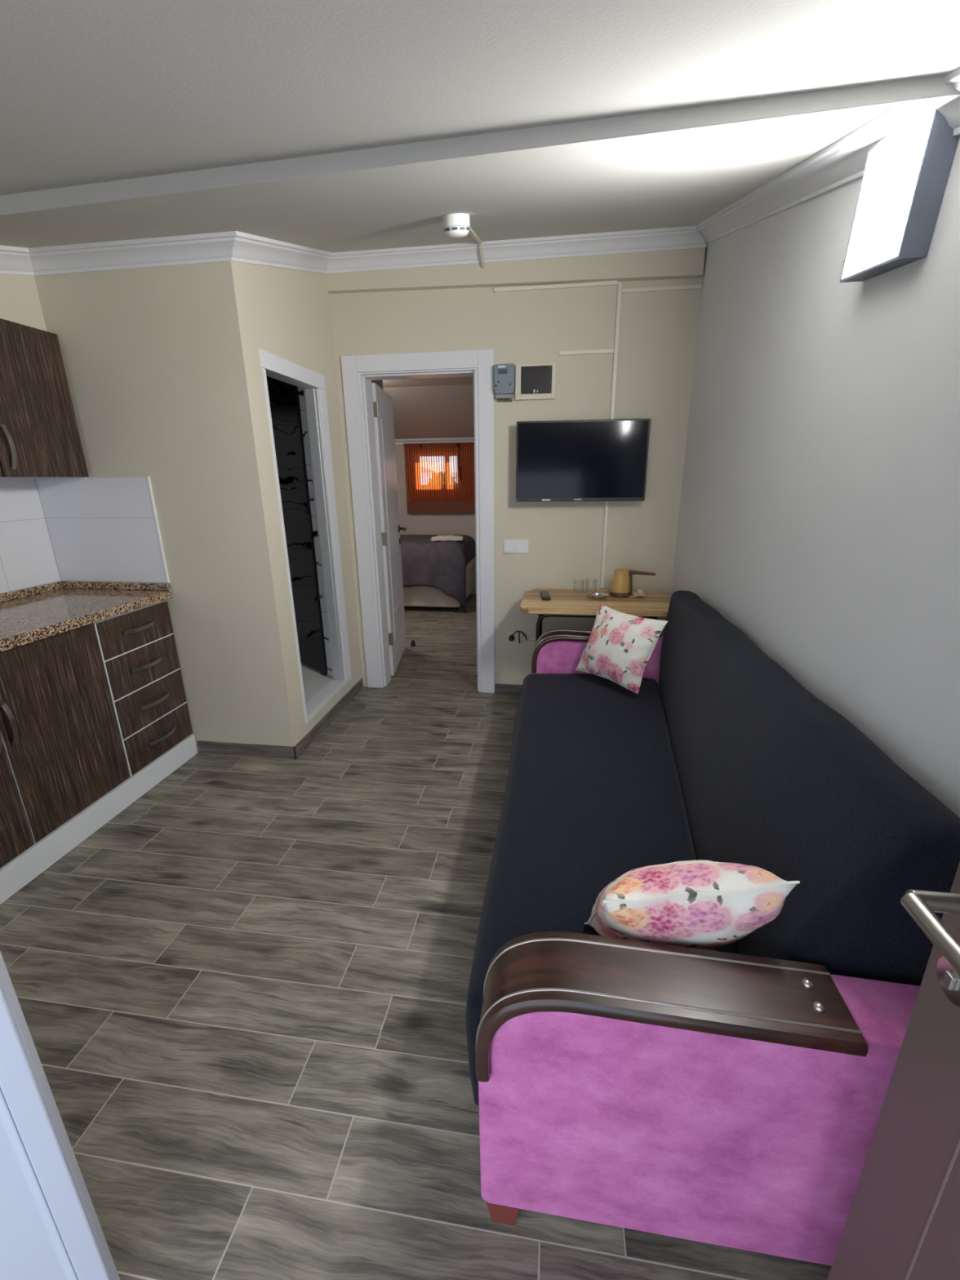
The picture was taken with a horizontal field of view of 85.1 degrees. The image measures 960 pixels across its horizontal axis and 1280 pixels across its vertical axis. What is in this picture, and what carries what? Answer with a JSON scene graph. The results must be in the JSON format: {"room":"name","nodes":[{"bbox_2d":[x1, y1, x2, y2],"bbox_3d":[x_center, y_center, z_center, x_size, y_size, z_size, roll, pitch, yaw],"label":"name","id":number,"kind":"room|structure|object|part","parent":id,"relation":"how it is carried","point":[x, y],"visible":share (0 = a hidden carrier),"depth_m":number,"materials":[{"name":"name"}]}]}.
{"room":"living room kitchenette","nodes":[
{"label":"living room kitchenette","id":0,"kind":"room"},
{"bbox_2d":[0,274,46,331],"bbox_3d":[-2.093,-1.379,1.814,0.245,0.359,0.950,2,17,8],"label":"wall","id":1,"kind":"structure","parent":0,"point":[20,301],"depth_m":2.18,"materials":[{"name":"beige paint"}]},
{"bbox_2d":[0,244,34,275],"bbox_3d":[-1.928,-1.339,1.802,0.088,0.356,0.950,2,17,8],"label":"crown molding","id":2,"kind":"structure","parent":1,"relation":"attached to","point":[15,260],"depth_m":2.11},
{"bbox_2d":[0,478,61,593],"bbox_3d":[-2.375,-0.167,1.363,0.129,2.399,2.600,2,17,8],"label":"wall","id":3,"kind":"structure","parent":0,"point":[27,557],"depth_m":2.46,"materials":[{"name":"white tile"}]},
{"bbox_2d":[0,318,88,478],"bbox_3d":[-1.994,-0.989,2.188,0.341,0.594,0.396,2,17,8],"label":"upper cabinet","id":4,"kind":"object","parent":3,"relation":"attached to","point":[40,437],"visible":1,"depth_m":2.18,"materials":[{"name":"brown laminate"}]},
{"bbox_3d":[-1.862,-0.763,2.070,0.031,0.167,0.017,2,17,8],"label":"handle","id":5,"kind":"part","parent":4,"relation":"part of","materials":[{"name":"grey metal"}]},
{"bbox_2d":[34,261,302,752],"bbox_3d":[-1.617,-0.547,2.555,1.275,2.399,0.109,2,17,8],"label":"wall","id":6,"kind":"structure","parent":0,"point":[160,365],"depth_m":2.42,"materials":[{"name":"beige paint"}]},
{"bbox_2d":[28,231,235,275],"bbox_3d":[-1.417,-1.573,2.108,0.998,0.103,0.088,2,17,8],"label":"crown molding","id":7,"kind":"structure","parent":6,"relation":"attached to","point":[211,247],"depth_m":2.11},
{"bbox_2d":[146,476,169,582],"bbox_3d":[-1.536,-0.520,2.497,0.008,0.499,0.010,2,17,8],"label":"trim","id":8,"kind":"structure","parent":6,"relation":"attached to","point":[148,477],"depth_m":2.49,"materials":[{"name":"white plastic"}]},
{"bbox_2d":[197,740,296,759],"bbox_3d":[-1.249,0.590,2.803,0.558,0.072,0.008,2,17,8],"label":"baseboard","id":9,"kind":"structure","parent":6,"relation":"attached to","point":[205,747],"depth_m":2.80,"materials":[{"name":"grey tile"}]},
{"bbox_2d":[244,262,362,737],"bbox_3d":[-0.959,-0.810,2.914,0.090,2.672,0.913,2,17,8],"label":"wall","id":10,"kind":"structure","parent":0,"point":[291,312],"depth_m":2.76,"materials":[{"name":"beige paint"}]},
{"bbox_2d":[231,231,333,273],"bbox_3d":[-0.900,-1.825,2.461,0.088,0.363,1.051,2,17,8],"label":"crown molding","id":11,"kind":"structure","parent":10,"relation":"attached to","point":[247,248],"depth_m":2.36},
{"bbox_2d":[258,348,351,723],"bbox_3d":[-0.963,-0.517,2.919,0.100,1.840,0.677,2,17,8],"label":"door frame","id":12,"kind":"structure","parent":10,"relation":"attached to","point":[274,366],"depth_m":3.05,"materials":[{"name":"white paint"}]},
{"bbox_2d":[266,376,327,675],"bbox_3d":[-1.279,-0.790,3.411,0.684,2.024,0.012,15,23,41],"label":"door","id":13,"kind":"structure","parent":12,"relation":"in","point":[284,402],"depth_m":3.28,"materials":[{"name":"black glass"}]},
{"bbox_2d":[297,386,332,675],"bbox_3d":[-1.476,-0.845,3.399,1.060,2.139,1.699,2,17,8],"label":"tiles","id":14,"kind":"structure","parent":10,"relation":"attached to","point":[300,390],"depth_m":3.21,"materials":[{"name":"tile"}]},
{"bbox_2d":[293,678,363,759],"bbox_3d":[-0.905,0.452,3.234,0.008,0.072,1.002,2,17,8],"label":"baseboard","id":15,"kind":"structure","parent":10,"relation":"attached to","point":[322,725],"depth_m":3.13,"materials":[{"name":"grey tile"}]},
{"bbox_2d":[300,662,333,703],"bbox_3d":[-1.462,0.254,3.741,1.064,0.160,1.700,2,17,8],"label":"floor","id":16,"kind":"structure","parent":0,"point":[313,682],"depth_m":3.42,"materials":[{"name":"tile"}]},
{"bbox_2d":[371,379,383,390],"bbox_3d":[-1.391,-0.994,3.976,1.280,2.400,0.696,2,17,8],"label":"wall","id":17,"kind":"structure","parent":0,"point":[380,383],"depth_m":3.82,"materials":[{"name":"paint"}]},
{"bbox_2d":[0,593,831,1279],"bbox_3d":[-0.279,0.456,3.520,3.900,0.120,7.100,2,17,8],"label":"floor","id":18,"kind":"structure","parent":0,"point":[242,997],"depth_m":1.47,"materials":[{"name":"grey tile"}]},
{"bbox_2d":[0,730,34,867],"bbox_3d":[-1.983,0.479,1.662,0.613,0.743,0.490,2,17,8],"label":"base cabinet","id":19,"kind":"object","parent":18,"relation":"on","point":[15,837],"visible":1,"depth_m":1.87,"materials":[{"name":"brown laminate"}]},
{"bbox_3d":[-1.666,0.314,1.793,0.031,0.162,0.017,2,17,8],"label":"handle","id":20,"kind":"part","parent":19,"relation":"part of","materials":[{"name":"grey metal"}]},
{"bbox_2d":[0,581,172,652],"bbox_3d":[-1.954,0.019,1.750,0.608,0.076,1.840,2,17,8],"label":"countertop","id":21,"kind":"structure","parent":19,"relation":"on","point":[36,613],"depth_m":2.30,"materials":[{"name":"stone"}]},
{"bbox_2d":[0,951,119,1279],"bbox_3d":[-0.978,0.488,0.538,0.740,1.580,0.036,-10,20,-27],"label":"door","id":22,"kind":"structure","parent":18,"relation":"on","point":[51,1228],"depth_m":0.80,"materials":[{"name":"grey"}]},
{"bbox_2d":[0,622,129,844],"bbox_3d":[-1.915,0.337,2.114,0.613,0.743,0.462,2,17,8],"label":"base cabinet","id":23,"kind":"object","parent":18,"relation":"on","point":[62,743],"visible":0.97,"depth_m":2.04,"materials":[{"name":"brown laminate"}]},
{"bbox_3d":[-1.658,0.297,1.847,0.031,0.162,0.017,2,17,8],"label":"handle","id":24,"kind":"part","parent":23,"relation":"part of","materials":[{"name":"grey metal"}]},
{"bbox_2d":[0,733,197,904],"bbox_3d":[-1.686,0.832,1.964,0.040,0.114,1.839,2,17,8],"label":"toe kick","id":25,"kind":"object","parent":18,"relation":"on","point":[31,863],"visible":0.8,"depth_m":2.17,"materials":[{"name":"white laminate"}]},
{"bbox_2d":[93,600,192,777],"bbox_3d":[-1.851,0.204,2.539,0.613,0.743,0.432,2,17,8],"label":"drawers","id":26,"kind":"object","parent":18,"relation":"on","point":[138,650],"visible":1,"depth_m":2.47,"materials":[{"name":"brown laminate"}]},
{"bbox_3d":[-1.589,-0.052,2.422,0.016,0.166,0.424,2,17,8],"label":"drawer","id":27,"kind":"part","parent":26,"relation":"part of","materials":[{"name":"laminate"}]},
{"bbox_3d":[-1.567,-0.056,2.415,0.031,0.017,0.182,2,17,8],"label":"handle","id":28,"kind":"part","parent":26,"relation":"part of","materials":[{"name":"grey metal"}]},
{"bbox_3d":[-1.587,0.120,2.475,0.016,0.181,0.424,2,17,8],"label":"drawer","id":29,"kind":"part","parent":26,"relation":"part of","materials":[{"name":"laminate"}]},
{"bbox_3d":[-1.565,0.116,2.469,0.031,0.017,0.182,2,17,8],"label":"handle","id":30,"kind":"part","parent":26,"relation":"part of","materials":[{"name":"grey metal"}]},
{"bbox_3d":[-1.585,0.300,2.532,0.016,0.182,0.424,2,17,8],"label":"drawer","id":31,"kind":"part","parent":26,"relation":"part of","materials":[{"name":"laminate"}]},
{"bbox_3d":[-1.562,0.296,2.525,0.031,0.017,0.182,2,17,8],"label":"handle","id":32,"kind":"part","parent":26,"relation":"part of","materials":[{"name":"grey metal"}]},
{"bbox_3d":[-1.583,0.478,2.587,0.016,0.178,0.424,2,17,8],"label":"drawer","id":33,"kind":"part","parent":26,"relation":"part of","materials":[{"name":"laminate"}]},
{"bbox_3d":[-1.560,0.475,2.580,0.031,0.017,0.182,2,17,8],"label":"handle","id":34,"kind":"part","parent":26,"relation":"part of","materials":[{"name":"grey metal"}]},
{"bbox_2d":[410,640,415,646],"bbox_3d":[-0.591,0.026,4.618,0.044,0.054,0.044,2,17,8],"label":"door stop","id":35,"kind":"object","parent":18,"relation":"on","point":[412,644],"visible":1,"depth_m":4.61,"materials":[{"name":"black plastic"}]},
{"bbox_2d":[403,557,474,611],"bbox_3d":[-0.897,-0.793,6.170,1.560,0.699,0.930,2,17,8],"label":"bed","id":36,"kind":"object","parent":18,"relation":"on","point":[415,596],"visible":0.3,"depth_m":5.74,"materials":[{"name":"beige fabric"}]},
{"bbox_2d":[400,534,475,613],"bbox_3d":[-0.883,-0.799,6.098,1.596,0.763,1.019,2,17,8],"label":"blanket","id":37,"kind":"object","parent":36,"relation":"on","point":[440,565],"visible":0.38,"depth_m":5.58,"materials":[{"name":"fabric"}]},
{"bbox_2d":[431,534,463,541],"bbox_3d":[-0.359,-1.128,5.756,0.340,0.056,0.180,0,17,1],"label":"towel","id":38,"kind":"object","parent":37,"relation":"on","point":[450,537],"visible":1,"depth_m":5.68,"materials":[{"name":"beige fabric"}]},
{"bbox_3d":[-0.898,-0.969,6.125,1.560,0.338,0.910,2,17,8],"label":"mattress","id":39,"kind":"part","parent":36,"relation":"part of","materials":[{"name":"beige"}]},
{"bbox_2d":[519,588,671,642],"bbox_3d":[0.679,0.112,3.120,0.865,0.730,0.550,2,17,8],"label":"side table","id":40,"kind":"object","parent":18,"relation":"on","point":[564,602],"visible":0.64,"depth_m":2.89,"materials":[{"name":"brown wood"}]},
{"bbox_3d":[0.544,0.066,3.327,0.352,0.697,0.025,2,17,8],"label":"leg","id":41,"kind":"part","parent":40,"relation":"part of","materials":[{"name":"black metal"}]},
{"bbox_2d":[539,591,551,599],"bbox_3d":[0.382,-0.260,3.059,0.048,0.020,0.170,0,17,1],"label":"remote control","id":42,"kind":"object","parent":40,"relation":"on","point":[544,595],"visible":1,"depth_m":3.02,"materials":[{"name":"black plastic"}]},
{"bbox_3d":[0.487,0.184,2.949,0.352,0.697,0.025,2,17,8],"label":"leg","id":43,"kind":"part","parent":40,"relation":"part of","materials":[{"name":"black metal"}]},
{"bbox_2d":[587,591,608,599],"bbox_3d":[0.682,-0.257,3.030,0.118,0.025,0.116,2,17,8],"label":"ashtray","id":44,"kind":"object","parent":40,"relation":"on","point":[593,595],"visible":1,"depth_m":3.01,"materials":[{"name":"silver metal"}]},
{"bbox_3d":[0.801,0.194,2.905,0.352,0.697,0.025,2,17,8],"label":"leg","id":45,"kind":"part","parent":40,"relation":"part of","materials":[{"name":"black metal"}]},
{"bbox_2d":[608,568,655,597],"bbox_3d":[0.890,-0.337,3.070,0.249,0.151,0.140,2,17,8],"label":"coffee pot","id":46,"kind":"object","parent":40,"relation":"on","point":[622,581],"visible":1,"depth_m":3.04,"materials":[{"name":"brown plastic"}]},
{"bbox_3d":[0.918,-0.270,3.044,0.097,0.038,0.058,2,17,8],"label":"power cord","id":47,"kind":"part","parent":46,"relation":"part of","materials":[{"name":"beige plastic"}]},
{"bbox_3d":[0.937,-0.335,3.034,0.150,0.133,0.025,7,19,23],"label":"handle","id":48,"kind":"part","parent":46,"relation":"part of","materials":[{"name":"brown plastic"}]},
{"bbox_2d":[465,590,959,1266],"bbox_3d":[0.520,0.439,1.845,0.863,0.891,2.121,2,17,8],"label":"sofa","id":49,"kind":"object","parent":18,"relation":"on","point":[732,1095],"visible":0.84,"depth_m":0.93,"materials":[{"name":"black fabric"}]},
{"bbox_3d":[0.049,1.123,1.052,0.064,0.066,0.056,2,17,8],"label":"leg","id":50,"kind":"part","parent":49,"relation":"part of","materials":[{"name":"red wood"}]},
{"bbox_3d":[0.442,0.608,1.909,0.702,0.362,1.828,2,17,8],"label":"seat","id":51,"kind":"part","parent":49,"relation":"part of","materials":[{"name":"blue fabric"}]},
{"bbox_3d":[0.681,0.247,2.811,0.797,0.544,0.113,2,17,8],"label":"armrest","id":52,"kind":"part","parent":49,"relation":"part of","materials":[{"name":"purple fabric"}]},
{"bbox_2d":[576,604,667,693],"bbox_3d":[0.649,0.035,2.460,0.146,0.348,0.450,-14,22,-36],"label":"cushion","id":53,"kind":"object","parent":49,"relation":"on","point":[620,646],"visible":1,"depth_m":2.39,"materials":[{"name":"fabric"}]},
{"bbox_2d":[584,859,799,949],"bbox_3d":[0.390,0.529,1.040,0.327,0.318,0.222,1,17,6],"label":"cushion","id":54,"kind":"object","parent":49,"relation":"on","point":[698,904],"visible":0.93,"depth_m":0.93,"materials":[{"name":"fabric"}]},
{"bbox_3d":[0.399,0.834,0.939,0.797,0.544,0.117,2,17,8],"label":"armrest","id":55,"kind":"part","parent":49,"relation":"part of","materials":[{"name":"purple fabric"}]},
{"bbox_3d":[0.785,0.384,1.811,0.333,0.771,1.864,2,17,8],"label":"backrest","id":56,"kind":"part","parent":49,"relation":"part of","materials":[{"name":"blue fabric"}]},
{"bbox_2d":[382,376,474,439],"bbox_3d":[-0.032,-2.124,4.688,3.900,0.495,3.096,2,17,8],"label":"ceiling","id":57,"kind":"structure","parent":0,"point":[426,407],"depth_m":5.16,"materials":[{"name":"paint"}]},
{"bbox_2d":[395,437,475,594],"bbox_3d":[0.184,-1.594,6.349,3.900,2.100,0.210,2,17,8],"label":"wall","id":58,"kind":"structure","parent":0,"point":[415,523],"depth_m":6.41,"materials":[{"name":"paint"}]},
{"bbox_2d":[416,452,459,488],"bbox_3d":[-0.500,-2.058,6.349,0.535,0.400,0.050,2,17,8],"label":"window","id":59,"kind":"structure","parent":58,"relation":"attached to","point":[454,452],"depth_m":6.32,"materials":[{"name":"white plastic"}]},
{"bbox_2d":[403,442,475,513],"bbox_3d":[-0.480,-1.922,6.239,0.855,0.806,0.052,2,17,8],"label":"bamboo blind","id":60,"kind":"object","parent":58,"relation":"attached to","point":[468,505],"visible":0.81,"depth_m":6.25,"materials":[{"name":"brown wood"}]},
{"bbox_3d":[-0.482,-2.304,6.136,0.855,0.016,0.022,2,17,8],"label":"head rail","id":61,"kind":"part","parent":60,"relation":"part of","materials":[{"name":"brown wood"}]},
{"bbox_3d":[-0.245,-2.092,6.146,0.049,0.421,0.040,2,17,8],"label":"pull cord","id":62,"kind":"part","parent":60,"relation":"part of","materials":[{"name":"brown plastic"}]},
{"bbox_2d":[0,0,959,253],"bbox_3d":[-0.656,-1.233,1.344,3.650,1.179,3.923,2,17,8],"label":"ceiling","id":63,"kind":"structure","parent":0,"point":[92,91],"depth_m":0.86,"materials":[{"name":"paint"}]},
{"bbox_2d":[442,213,470,238],"bbox_3d":[-0.087,-1.538,1.940,0.100,0.081,0.105,2,17,8],"label":"smoke detector","id":64,"kind":"object","parent":63,"relation":"attached to","point":[457,225],"visible":1,"depth_m":1.91,"materials":[{"name":"white plastic"}]},
{"bbox_2d":[444,226,469,232],"bbox_3d":[-0.086,-1.528,1.949,0.095,0.032,0.092,2,17,8],"label":"vent","id":65,"kind":"object","parent":64,"relation":"attached to","point":[446,229],"depth_m":1.92,"materials":[{"name":"grey plastic"}]},
{"bbox_2d":[0,75,959,215],"bbox_3d":[-0.765,-1.100,1.264,3.274,0.141,0.108,3,18,12],"label":"ceiling beam","id":66,"kind":"structure","parent":63,"relation":"attached to","point":[931,87],"depth_m":1.05,"materials":[{"name":"paint"}]},
{"bbox_2d":[330,252,705,686],"bbox_3d":[0.169,-0.977,3.276,2.363,2.750,0.190,2,17,8],"label":"wall","id":67,"kind":"structure","parent":0,"point":[658,333],"depth_m":3.01,"materials":[{"name":"beige paint"}]},
{"bbox_2d":[341,348,494,693],"bbox_3d":[-0.361,-0.658,3.347,0.909,2.112,0.016,2,17,8],"label":"door frame","id":68,"kind":"structure","parent":67,"relation":"attached to","point":[482,360],"depth_m":3.23,"materials":[{"name":"white paint"}]},
{"bbox_2d":[357,368,481,692],"bbox_3d":[-0.346,-0.642,3.451,0.724,2.019,0.195,2,17,8],"label":"lining","id":69,"kind":"object","parent":67,"relation":"attached to","point":[365,387],"visible":0.78,"depth_m":3.33,"materials":[{"name":"white paint"}]},
{"bbox_2d":[371,382,406,675],"bbox_3d":[-0.639,-0.784,3.933,0.105,1.985,0.710,-1,17,0],"label":"door","id":70,"kind":"structure","parent":69,"relation":"attached to","point":[383,409],"depth_m":3.82,"materials":[{"name":"white paint"}]},
{"bbox_3d":[-0.652,-0.811,3.951,0.003,1.550,0.460,-1,17,0],"label":"moulding","id":71,"kind":"part","parent":70,"relation":"part of","materials":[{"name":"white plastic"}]},
{"bbox_3d":[-0.620,-0.885,4.170,0.066,0.051,0.141,-1,17,0],"label":"handle","id":72,"kind":"part","parent":70,"relation":"part of","materials":[{"name":"black metal"}]},
{"bbox_2d":[468,226,484,267],"bbox_3d":[-0.029,-1.835,2.387,0.020,0.237,0.939,1,17,6],"label":"cable trunking","id":73,"kind":"object","parent":67,"relation":"attached to","point":[471,232],"visible":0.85,"depth_m":2.69,"materials":[{"name":"beige plastic"}]},
{"bbox_2d":[493,363,515,401],"bbox_3d":[0.140,-1.471,2.996,0.116,0.192,0.055,2,17,8],"label":"meter","id":74,"kind":"object","parent":67,"relation":"attached to","point":[504,374],"visible":1,"depth_m":2.97,"materials":[{"name":"grey plastic"}]},
{"bbox_2d":[494,684,522,693],"bbox_3d":[0.646,0.350,3.515,1.096,0.066,0.008,2,17,8],"label":"baseboard","id":75,"kind":"structure","parent":67,"relation":"attached to","point":[499,688],"depth_m":3.57,"materials":[{"name":"grey tile"}]},
{"bbox_2d":[324,247,705,293],"bbox_3d":[0.141,-2.041,2.820,2.036,0.250,0.050,2,17,8],"label":"trim","id":76,"kind":"structure","parent":67,"relation":"attached to","point":[678,264],"depth_m":2.80,"materials":[{"name":"beige paint"}]},
{"bbox_2d":[507,631,523,642],"bbox_3d":[0.233,-0.019,3.459,0.100,0.072,0.012,2,17,8],"label":"wall socket","id":77,"kind":"object","parent":67,"relation":"attached to","point":[516,635],"visible":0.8,"depth_m":3.46,"materials":[{"name":"beige plastic"}]},
{"bbox_2d":[503,539,528,553],"bbox_3d":[0.227,-0.586,3.282,0.156,0.085,0.014,2,17,8],"label":"light switch","id":78,"kind":"object","parent":67,"relation":"attached to","point":[510,546],"visible":1,"depth_m":3.28,"materials":[{"name":"white plastic"}]},
{"bbox_2d":[326,226,708,273],"bbox_3d":[0.137,-2.060,2.741,2.048,0.103,0.088,2,17,8],"label":"crown molding","id":79,"kind":"structure","parent":67,"relation":"attached to","point":[686,237],"depth_m":2.73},
{"bbox_2d":[508,631,527,643],"bbox_3d":[0.248,-0.022,3.421,0.123,0.092,0.053,2,17,8],"label":"plug","id":80,"kind":"object","parent":67,"relation":"attached to","point":[511,637],"visible":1,"depth_m":3.42,"materials":[{"name":"black plastic"}]},
{"bbox_2d":[523,637,535,639],"bbox_3d":[0.432,-0.005,3.436,0.299,0.010,0.008,2,17,8],"label":"cable trunking","id":81,"kind":"object","parent":67,"relation":"attached to","point":[529,638],"visible":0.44,"depth_m":3.45,"materials":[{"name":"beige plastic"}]},
{"bbox_2d":[515,362,555,399],"bbox_3d":[0.316,-1.473,2.982,0.228,0.186,0.030,2,17,8],"label":"box","id":82,"kind":"object","parent":67,"relation":"attached to","point":[536,380],"visible":1,"depth_m":2.97,"materials":[{"name":"beige plastic"}]},
{"bbox_3d":[0.321,-1.481,2.980,0.171,0.139,0.026,2,17,8],"label":"door","id":83,"kind":"part","parent":82,"relation":"part of","materials":[{"name":"grey plastic"}]},
{"bbox_2d":[493,280,617,292],"bbox_3d":[0.407,-1.917,2.836,0.665,0.018,0.016,2,17,8],"label":"cable trunking","id":84,"kind":"object","parent":67,"relation":"attached to","point":[605,282],"visible":1,"depth_m":2.83,"materials":[{"name":"beige plastic"}]},
{"bbox_2d":[515,418,650,502],"bbox_3d":[0.583,-1.035,3.038,0.742,0.441,0.102,1,16,7],"label":"television","id":85,"kind":"object","parent":67,"relation":"attached to","point":[585,460],"visible":1,"depth_m":2.99,"materials":[{"name":"black plastic"}]},
{"bbox_2d":[559,348,613,355],"bbox_3d":[0.591,-1.601,2.908,0.300,0.020,0.016,2,17,8],"label":"cable trunking","id":86,"kind":"object","parent":67,"relation":"attached to","point":[606,350],"visible":1,"depth_m":2.90,"materials":[{"name":"beige plastic"}]},
{"bbox_2d":[600,282,622,587],"bbox_3d":[0.756,-1.116,3.035,0.021,1.652,0.016,2,17,8],"label":"cable trunking","id":87,"kind":"object","parent":67,"relation":"attached to","point":[620,284],"visible":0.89,"depth_m":2.94,"materials":[{"name":"beige plastic"}]},
{"bbox_2d":[621,284,702,293],"bbox_3d":[0.960,-1.861,2.771,0.406,0.018,0.016,2,17,8],"label":"cable trunking","id":88,"kind":"object","parent":67,"relation":"attached to","point":[695,286],"visible":1,"depth_m":2.77,"materials":[{"name":"beige plastic"}]},
{"bbox_2d":[671,136,959,817],"bbox_3d":[0.986,-0.323,1.282,0.150,2.672,3.733,2,17,8],"label":"wall","id":89,"kind":"structure","parent":0,"point":[819,517],"depth_m":1.35,"materials":[{"name":"grey paint"}]},
{"bbox_2d":[695,66,959,243],"bbox_3d":[0.865,-1.065,1.104,0.088,1.044,3.563,2,17,8],"label":"crown molding","id":90,"kind":"structure","parent":89,"relation":"attached to","point":[842,162],"depth_m":1.36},
{"bbox_2d":[840,109,959,282],"bbox_3d":[0.879,-0.928,1.105,0.051,0.278,0.278,2,17,8],"label":"wall lamp","id":91,"kind":"object","parent":89,"relation":"attached to","point":[906,173],"visible":0.83,"depth_m":1.05,"materials":[{"name":"grey plastic"}]},
{"bbox_3d":[-0.954,0.597,-0.050,3.563,1.750,0.120,2,17,8],"label":"wall","id":92,"kind":"structure","parent":0,"visible":0},
{"bbox_2d":[827,862,959,1279],"bbox_3d":[0.445,0.532,0.238,0.125,1.648,0.821,2,17,8],"label":"door","id":93,"kind":"structure","parent":92,"relation":"in","point":[903,1220],"depth_m":0.61,"materials":[{"name":"brown"}]},
{"bbox_3d":[0.462,0.285,0.480,0.075,0.020,0.135,2,17,8],"label":"handle","id":94,"kind":"part","parent":93,"relation":"part of","materials":[{"name":"silver metal"}]},
{"label":"outside","id":95,"kind":"structure","parent":0,"visible":0},
{"bbox_2d":[427,471,456,484],"bbox_3d":[-0.862,-1.846,13.086,0.815,4.592,0.956,6,19,20],"label":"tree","id":96,"kind":"object","parent":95,"point":[441,471],"visible":0.05,"depth_m":12.33,"materials":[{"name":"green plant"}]},
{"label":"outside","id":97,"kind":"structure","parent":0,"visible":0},
{"bbox_2d":[420,457,457,484],"bbox_3d":[-2.558,-3.158,16.334,3.600,5.200,4.400,2,17,8],"label":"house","id":98,"kind":"structure","parent":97,"point":[420,457],"depth_m":14.48,"materials":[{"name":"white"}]}
]}

